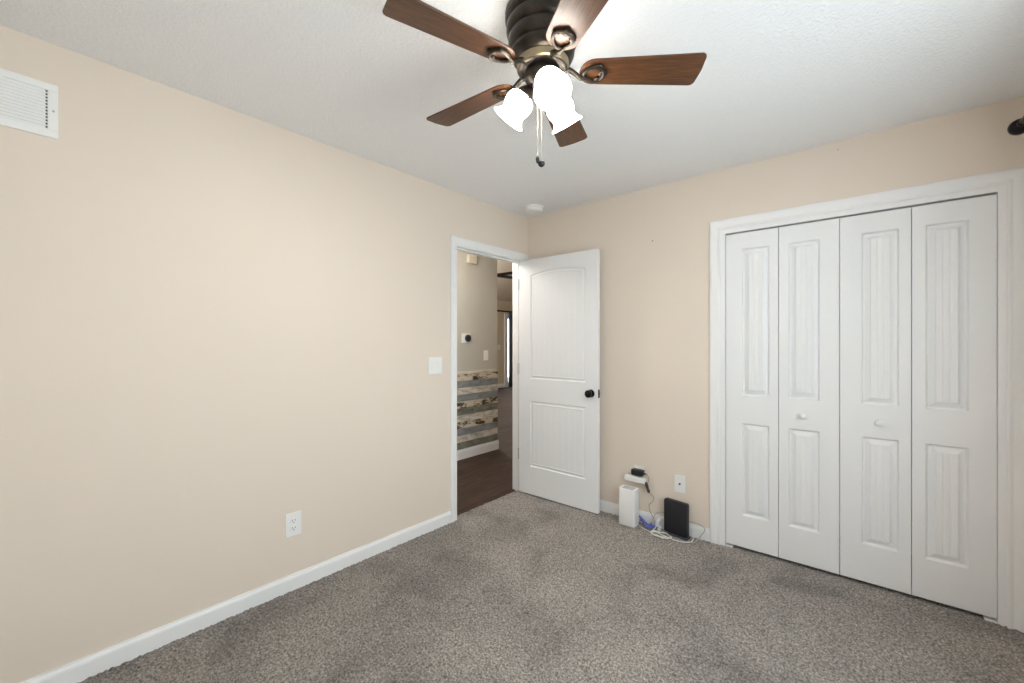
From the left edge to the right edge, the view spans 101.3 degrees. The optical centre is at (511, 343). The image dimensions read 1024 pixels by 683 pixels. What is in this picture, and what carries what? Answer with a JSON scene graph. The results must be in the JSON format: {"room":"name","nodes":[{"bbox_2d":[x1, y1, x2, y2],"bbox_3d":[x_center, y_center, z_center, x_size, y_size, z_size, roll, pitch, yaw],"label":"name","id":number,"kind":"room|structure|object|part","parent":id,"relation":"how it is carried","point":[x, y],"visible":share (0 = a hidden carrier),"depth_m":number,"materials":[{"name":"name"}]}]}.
{"room":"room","nodes":[
{"label":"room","id":0,"kind":"room"},
{"bbox_2d":[0,25,527,682],"bbox_3d":[-1.073,0.095,2.432,0.115,2.440,3.834,0,0,40],"label":"wall","id":1,"kind":"structure","parent":0,"point":[219,324],"depth_m":1.90,"materials":[{"name":"beige paint"}]},
{"bbox_2d":[0,68,57,138],"bbox_3d":[-1.830,-0.870,1.447,0.009,0.200,0.362,0,0,40],"label":"air vent","id":2,"kind":"object","parent":1,"relation":"in","point":[27,104],"visible":1,"depth_m":1.53,"materials":[{"name":"white plastic"}]},
{"bbox_3d":[-1.833,-0.870,1.450,0.001,0.146,0.308,0,0,40],"label":"duct shadow plate","id":3,"kind":"part","parent":2,"relation":"part of","materials":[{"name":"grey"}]},
{"bbox_2d":[21,511,450,682],"bbox_3d":[-1.320,1.270,2.043,0.012,0.090,2.690,0,0,40],"label":"baseboard","id":4,"kind":"structure","parent":1,"relation":"attached to","point":[79,670],"depth_m":1.97,"materials":[{"name":"white paint"}]},
{"bbox_2d":[285,510,300,537],"bbox_3d":[-1.161,0.961,2.232,0.009,0.124,0.080,0,0,40],"label":"wall outlet","id":5,"kind":"object","parent":1,"relation":"attached to","point":[292,520],"visible":1,"depth_m":2.23,"materials":[{"name":"white plastic"}]},
{"bbox_2d":[290,524,296,531],"bbox_3d":[-1.160,0.981,2.231,0.004,0.028,0.033,0,0,40],"label":"receptacle","id":6,"kind":"object","parent":5,"relation":"attached to","point":[293,527],"depth_m":2.23,"materials":[{"name":"grey plastic"}]},
{"bbox_2d":[290,517,296,523],"bbox_3d":[-1.160,0.942,2.231,0.004,0.028,0.033,0,0,40],"label":"receptacle","id":7,"kind":"object","parent":5,"relation":"attached to","point":[293,520],"depth_m":2.23,"materials":[{"name":"grey plastic"}]},
{"bbox_2d":[429,357,441,374],"bbox_3d":[-0.539,0.157,2.963,0.009,0.122,0.118,0,0,40],"label":"light switch","id":8,"kind":"object","parent":1,"relation":"attached to","point":[435,363],"visible":1,"depth_m":2.96,"materials":[{"name":"white plastic"}]},
{"bbox_2d":[450,235,528,522],"bbox_3d":[-0.201,0.263,3.456,0.149,2.105,0.910,0,0,40],"label":"door frame","id":9,"kind":"structure","parent":1,"relation":"attached to","point":[456,243],"depth_m":3.10,"materials":[{"name":"white paint"}]},
{"bbox_2d":[518,249,599,513],"bbox_3d":[0.360,0.288,3.450,0.791,2.018,0.121,0,0,40],"label":"door","id":10,"kind":"structure","parent":1,"relation":"in","point":[559,363],"depth_m":3.41,"materials":[{"name":"white paint"}]},
{"bbox_3d":[0.612,0.385,3.236,0.062,0.062,0.121,0,0,40],"label":"knob","id":11,"kind":"part","parent":10,"relation":"part of","materials":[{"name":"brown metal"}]},
{"bbox_2d":[457,251,496,444],"bbox_3d":[-0.758,0.095,3.812,1.196,2.440,2.905,0,0,40],"label":"wall","id":12,"kind":"structure","parent":0,"point":[476,283],"depth_m":4.97,"materials":[{"name":"grey paint"}]},
{"bbox_2d":[462,334,470,342],"bbox_3d":[-0.519,-0.060,4.816,0.030,0.104,0.132,0,0,40],"label":"thermostat","id":13,"kind":"object","parent":12,"relation":"attached to","point":[466,338],"visible":1,"depth_m":4.81,"materials":[{"name":"white plastic"}]},
{"bbox_2d":[467,254,476,263],"bbox_3d":[-0.466,-0.975,4.866,0.046,0.100,0.124,0,0,40],"label":"door chime","id":14,"kind":"object","parent":12,"relation":"attached to","point":[472,259],"visible":1,"depth_m":4.84,"materials":[{"name":"beige plastic"}]},
{"bbox_2d":[457,372,497,449],"bbox_3d":[-1.089,0.775,4.159,0.013,0.848,2.805,0,0,40],"label":"wainscot","id":15,"kind":"structure","parent":12,"relation":"attached to","point":[477,418],"depth_m":4.94,"materials":[{"name":"multicoloured wood"}]},
{"bbox_2d":[457,369,497,374],"bbox_3d":[-1.087,0.334,4.160,0.016,0.032,2.809,0,0,40],"label":"trim","id":16,"kind":"structure","parent":12,"relation":"attached to","point":[489,370],"depth_m":4.95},
{"bbox_2d":[457,440,498,460],"bbox_3d":[-1.274,1.259,4.326,0.514,0.112,2.819,0,0,40],"label":"baseboard","id":17,"kind":"structure","parent":12,"relation":"attached to","point":[468,452],"depth_m":4.95,"materials":[{"name":"white paint"}]},
{"bbox_2d":[484,350,487,360],"bbox_3d":[-0.314,0.145,5.072,0.009,0.122,0.078,0,0,40],"label":"light switch","id":18,"kind":"object","parent":12,"relation":"attached to","point":[485,351],"visible":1,"depth_m":5.07,"materials":[{"name":"white plastic"}]},
{"bbox_2d":[497,300,512,383],"bbox_3d":[-1.135,0.015,11.619,0.120,2.600,8.495,0,0,40],"label":"wall","id":19,"kind":"structure","parent":0,"point":[501,305],"depth_m":12.49,"materials":[{"name":"beige paint"}]},
{"bbox_2d":[504,313,508,386],"bbox_3d":[0.150,0.210,13.082,0.100,2.210,1.260,0,0,40],"label":"door","id":20,"kind":"structure","parent":19,"relation":"in","point":[506,316],"depth_m":12.63,"materials":[{"name":"white paint"}]},
{"bbox_3d":[0.178,-0.955,12.992,0.100,0.060,1.900,0,0,40],"label":"curtain rod","id":21,"kind":"object","parent":19,"relation":"attached to","visible":0},
{"bbox_2d":[509,312,512,386],"bbox_3d":[0.038,0.190,12.801,0.062,2.243,0.426,0,0,40],"label":"curtain","id":22,"kind":"object","parent":21,"relation":"hanging from","point":[510,314],"visible":0.54,"depth_m":12.69,"materials":[{"name":"grey fabric"}]},
{"bbox_2d":[497,260,512,301],"bbox_3d":[1.117,-2.294,9.636,6.120,2.120,8.595,0,0,40],"label":"ceiling","id":23,"kind":"structure","parent":0,"point":[504,286],"depth_m":11.19,"materials":[{"name":"beige paint"}]},
{"bbox_2d":[497,271,512,278],"bbox_3d":[0.656,-2.025,8.499,2.003,1.900,0.120,0,0,0],"label":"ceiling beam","id":24,"kind":"structure","parent":23,"relation":"attached to","point":[500,275],"depth_m":8.44,"materials":[{"name":"black"}]},
{"bbox_2d":[0,0,1023,217],"bbox_3d":[0.326,-1.175,1.691,3.206,0.100,4.519,0,0,40],"label":"ceiling","id":25,"kind":"structure","parent":0,"point":[776,78],"depth_m":1.74,"materials":[{"name":"white paint"}]},
{"bbox_2d":[524,204,543,213],"bbox_3d":[0.181,-1.104,3.469,0.158,0.042,0.158,0,0,40],"label":"smoke detector","id":26,"kind":"object","parent":25,"relation":"attached to","point":[531,208],"visible":1,"depth_m":3.42,"materials":[{"name":"white plastic"}]},
{"bbox_2d":[382,0,706,166],"bbox_3d":[0.077,-0.863,1.447,1.003,0.524,1.038,0,0,40],"label":"ceiling fan","id":27,"kind":"object","parent":25,"relation":"hanging from","point":[543,36],"visible":1,"depth_m":1.36,"materials":[{"name":"brown wood"}]},
{"bbox_3d":[-0.168,-0.922,1.245,0.409,0.006,0.132,0,10,-34],"label":"blade","id":28,"kind":"part","parent":27,"relation":"part of","materials":[{"name":"brown wood"}]},
{"bbox_3d":[-0.156,-0.922,1.633,0.409,0.006,0.132,0,10,38],"label":"blade","id":29,"kind":"part","parent":27,"relation":"part of","materials":[{"name":"brown wood"}]},
{"bbox_3d":[-0.014,-0.922,1.350,0.150,0.045,0.076,0,10,-34],"label":"blade arm","id":30,"kind":"part","parent":27,"relation":"part of","materials":[{"name":"brown metal"}]},
{"bbox_3d":[-0.009,-0.922,1.518,0.150,0.045,0.076,0,10,38],"label":"blade arm","id":31,"kind":"part","parent":27,"relation":"part of","materials":[{"name":"brown metal"}]},
{"bbox_3d":[0.015,-0.821,1.462,0.119,0.094,0.119,41,12,15],"label":"lamp shade","id":32,"kind":"part","parent":27,"relation":"part of","materials":[{"name":"white glass"}]},
{"bbox_3d":[0.044,-0.870,1.449,0.070,0.081,0.065,0,0,40],"label":"lamp arm","id":33,"kind":"part","parent":27,"relation":"part of","materials":[{"name":"brown metal"}]},
{"bbox_3d":[0.087,-0.752,1.431,0.003,0.225,0.003,0,0,40],"label":"pull chain","id":34,"kind":"part","parent":27,"relation":"part of","materials":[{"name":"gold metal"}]},
{"bbox_3d":[0.100,-0.739,1.431,0.003,0.230,0.003,0,0,40],"label":"pull chain","id":35,"kind":"part","parent":27,"relation":"part of","materials":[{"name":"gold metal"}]},
{"bbox_3d":[0.100,-0.613,1.431,0.024,0.024,0.024,0,0,40],"label":"pull knob","id":36,"kind":"part","parent":27,"relation":"part of","materials":[{"name":"black plastic"}]},
{"bbox_3d":[0.115,-0.870,1.366,0.068,0.081,0.065,0,0,40],"label":"lamp arm","id":37,"kind":"part","parent":27,"relation":"part of","materials":[{"name":"metal"}]},
{"bbox_3d":[0.121,-0.828,1.343,0.048,0.061,0.048,0,-39,-11],"label":"bulb","id":38,"kind":"part","parent":27,"relation":"part of","materials":[{"name":"white glass"}]},
{"bbox_3d":[0.122,-0.821,1.337,0.119,0.094,0.119,0,-39,-11],"label":"lamp shade","id":39,"kind":"part","parent":27,"relation":"part of","materials":[{"name":"white glass"}]},
{"bbox_3d":[0.144,-0.922,1.293,0.076,0.045,0.150,10,-3,-16],"label":"blade arm","id":40,"kind":"part","parent":27,"relation":"part of","materials":[{"name":"brown metal"}]},
{"bbox_3d":[0.176,-0.821,1.492,0.119,0.094,0.119,0,39,49],"label":"lamp shade","id":41,"kind":"part","parent":27,"relation":"part of","materials":[{"name":"white glass"}]},
{"bbox_3d":[0.216,-0.922,1.741,0.132,0.006,0.409,-11,-4,19],"label":"blade","id":42,"kind":"part","parent":27,"relation":"part of","materials":[{"name":"brown wood"}]},
{"bbox_3d":[0.196,-0.922,1.114,0.132,0.006,0.409,10,-3,-16],"label":"blade","id":43,"kind":"part","parent":27,"relation":"part of","materials":[{"name":"brown wood"}]},
{"bbox_3d":[0.247,-0.922,1.426,0.150,0.045,0.076,0,-10,2],"label":"blade arm","id":44,"kind":"part","parent":27,"relation":"part of","materials":[{"name":"brown metal"}]},
{"bbox_3d":[0.433,-0.922,1.420,0.409,0.006,0.132,0,-10,2],"label":"blade","id":45,"kind":"part","parent":27,"relation":"part of","materials":[{"name":"brown wood"}]},
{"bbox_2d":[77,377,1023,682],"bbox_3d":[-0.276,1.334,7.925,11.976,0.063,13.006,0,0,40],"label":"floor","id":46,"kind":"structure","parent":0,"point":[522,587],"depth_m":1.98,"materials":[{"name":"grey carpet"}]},
{"bbox_2d":[619,485,638,527],"bbox_3d":[0.845,1.175,3.038,0.124,0.262,0.088,0,0,40],"label":"router","id":47,"kind":"object","parent":46,"relation":"on","point":[628,495],"visible":1,"depth_m":3.00,"materials":[{"name":"white plastic"}]},
{"bbox_2d":[621,485,635,489],"bbox_3d":[0.845,1.045,3.038,0.088,0.002,0.062,0,0,40],"label":"grille","id":48,"kind":"object","parent":47,"relation":"attached to","point":[624,487],"depth_m":3.04,"materials":[{"name":"grey plastic"}]},
{"bbox_2d":[639,515,656,528],"bbox_3d":[0.954,1.276,2.987,0.055,0.052,0.149,0,0,-36],"label":"cable","id":49,"kind":"object","parent":46,"relation":"on","point":[650,525],"visible":1,"depth_m":2.98,"materials":[{"name":"blue plastic"}]},
{"bbox_2d":[639,516,693,542],"bbox_3d":[1.031,1.256,2.860,0.374,0.092,0.150,0,0,40],"label":"cable","id":50,"kind":"object","parent":46,"relation":"on","point":[659,528],"visible":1,"depth_m":2.87,"materials":[{"name":"white plastic"}]},
{"bbox_2d":[664,497,689,540],"bbox_3d":[1.115,1.187,2.849,0.052,0.236,0.171,0,0,-41],"label":"modem","id":51,"kind":"object","parent":46,"relation":"on","point":[676,513],"visible":0.99,"depth_m":2.83,"materials":[{"name":"black plastic"}]},
{"bbox_2d":[690,521,704,542],"bbox_3d":[1.220,1.244,2.757,0.092,0.120,0.068,0,0,17],"label":"cable","id":52,"kind":"object","parent":46,"relation":"on","point":[690,521],"visible":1,"depth_m":2.75,"materials":[{"name":"beige plastic"}]},
{"bbox_2d":[983,615,996,623],"bbox_3d":[2.263,1.301,1.989,0.040,0.013,0.054,0,0,40],"label":"bracket","id":53,"kind":"object","parent":46,"relation":"on","point":[986,618],"visible":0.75,"depth_m":1.98,"materials":[{"name":"white plastic"}]},
{"bbox_2d":[528,96,1023,528],"bbox_3d":[1.310,0.095,2.846,2.976,2.440,0.115,0,0,40],"label":"wall","id":54,"kind":"structure","parent":0,"point":[655,294],"depth_m":2.90,"materials":[{"name":"beige paint"}]},
{"bbox_2d":[624,473,646,483],"bbox_3d":[0.904,0.991,3.076,0.158,0.044,0.043,0,0,40],"label":"power strip","id":55,"kind":"object","parent":54,"relation":"attached to","point":[629,477],"visible":0.96,"depth_m":3.06,"materials":[{"name":"white plastic"}]},
{"bbox_2d":[634,465,643,476],"bbox_3d":[0.933,0.963,3.086,0.078,0.122,0.009,0,0,40],"label":"wall outlet","id":56,"kind":"object","parent":54,"relation":"attached to","point":[635,466],"visible":0.19,"depth_m":3.08,"materials":[{"name":"white plastic"}]},
{"bbox_2d":[631,468,646,476],"bbox_3d":[0.927,0.939,3.054,0.112,0.042,0.046,0,0,40],"label":"power adapter","id":57,"kind":"object","parent":54,"relation":"attached to","point":[634,471],"visible":1,"depth_m":3.04,"materials":[{"name":"black plastic"}]},
{"bbox_2d":[645,475,654,524],"bbox_3d":[0.988,1.119,2.991,0.025,0.360,0.088,0,0,-43],"label":"power cable","id":58,"kind":"object","parent":57,"relation":"hanging from","point":[646,483],"visible":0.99,"depth_m":3.00,"materials":[{"name":"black plastic"}]},
{"bbox_2d":[600,500,709,541],"bbox_3d":[0.720,1.270,3.265,1.536,0.090,0.012,0,0,40],"label":"baseboard","id":59,"kind":"structure","parent":54,"relation":"attached to","point":[605,506],"depth_m":3.02,"materials":[{"name":"white paint"}]},
{"bbox_2d":[674,474,685,493],"bbox_3d":[1.154,0.968,2.892,0.078,0.120,0.018,0,0,40],"label":"wall plate","id":60,"kind":"object","parent":54,"relation":"attached to","point":[679,480],"visible":1,"depth_m":2.89,"materials":[{"name":"white plastic"}]},
{"bbox_2d":[726,218,839,573],"bbox_3d":[1.603,0.295,2.527,0.578,1.985,0.060,0,0,40],"label":"door","id":61,"kind":"structure","parent":54,"relation":"in","point":[783,283],"depth_m":2.50,"materials":[{"name":"white paint"}]},
{"bbox_3d":[1.689,0.422,2.435,0.035,0.035,0.030,0,0,40],"label":"knob","id":62,"kind":"part","parent":61,"relation":"part of","materials":[{"name":"white plastic"}]},
{"bbox_2d":[710,167,1023,632],"bbox_3d":[1.853,0.259,2.373,1.346,2.113,0.132,0,0,40],"label":"door frame","id":63,"kind":"structure","parent":54,"relation":"attached to","point":[1008,185],"depth_m":1.95,"materials":[{"name":"white paint"}]},
{"bbox_2d":[840,194,996,618],"bbox_3d":[2.046,0.295,2.151,0.578,1.985,0.060,0,0,40],"label":"door","id":64,"kind":"structure","parent":54,"relation":"in","point":[954,243],"depth_m":2.13,"materials":[{"name":"white paint"}]},
{"bbox_3d":[1.943,0.422,2.219,0.035,0.035,0.030,0,0,40],"label":"knob","id":65,"kind":"part","parent":64,"relation":"part of","materials":[{"name":"white plastic"}]},
{"bbox_2d":[911,210,911,554],"bbox_3d":[2.013,0.095,2.681,1.690,2.440,0.545,0,0,40],"label":"wall","id":66,"kind":"structure","parent":0,"point":[911,210],"depth_m":2.60,"materials":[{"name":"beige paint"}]},
{"bbox_3d":[1.503,0.095,0.689,0.115,2.440,4.519,0,0,40],"label":"wall","id":67,"kind":"structure","parent":0,"visible":0},
{"bbox_2d":[1007,116,1023,135],"bbox_3d":[1.191,-0.930,0.554,0.185,0.068,3.262,0,0,40],"label":"curtain rod","id":68,"kind":"object","parent":67,"relation":"attached to","point":[1015,128],"visible":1,"depth_m":1.79,"materials":[{"name":"black metal"}]}
]}

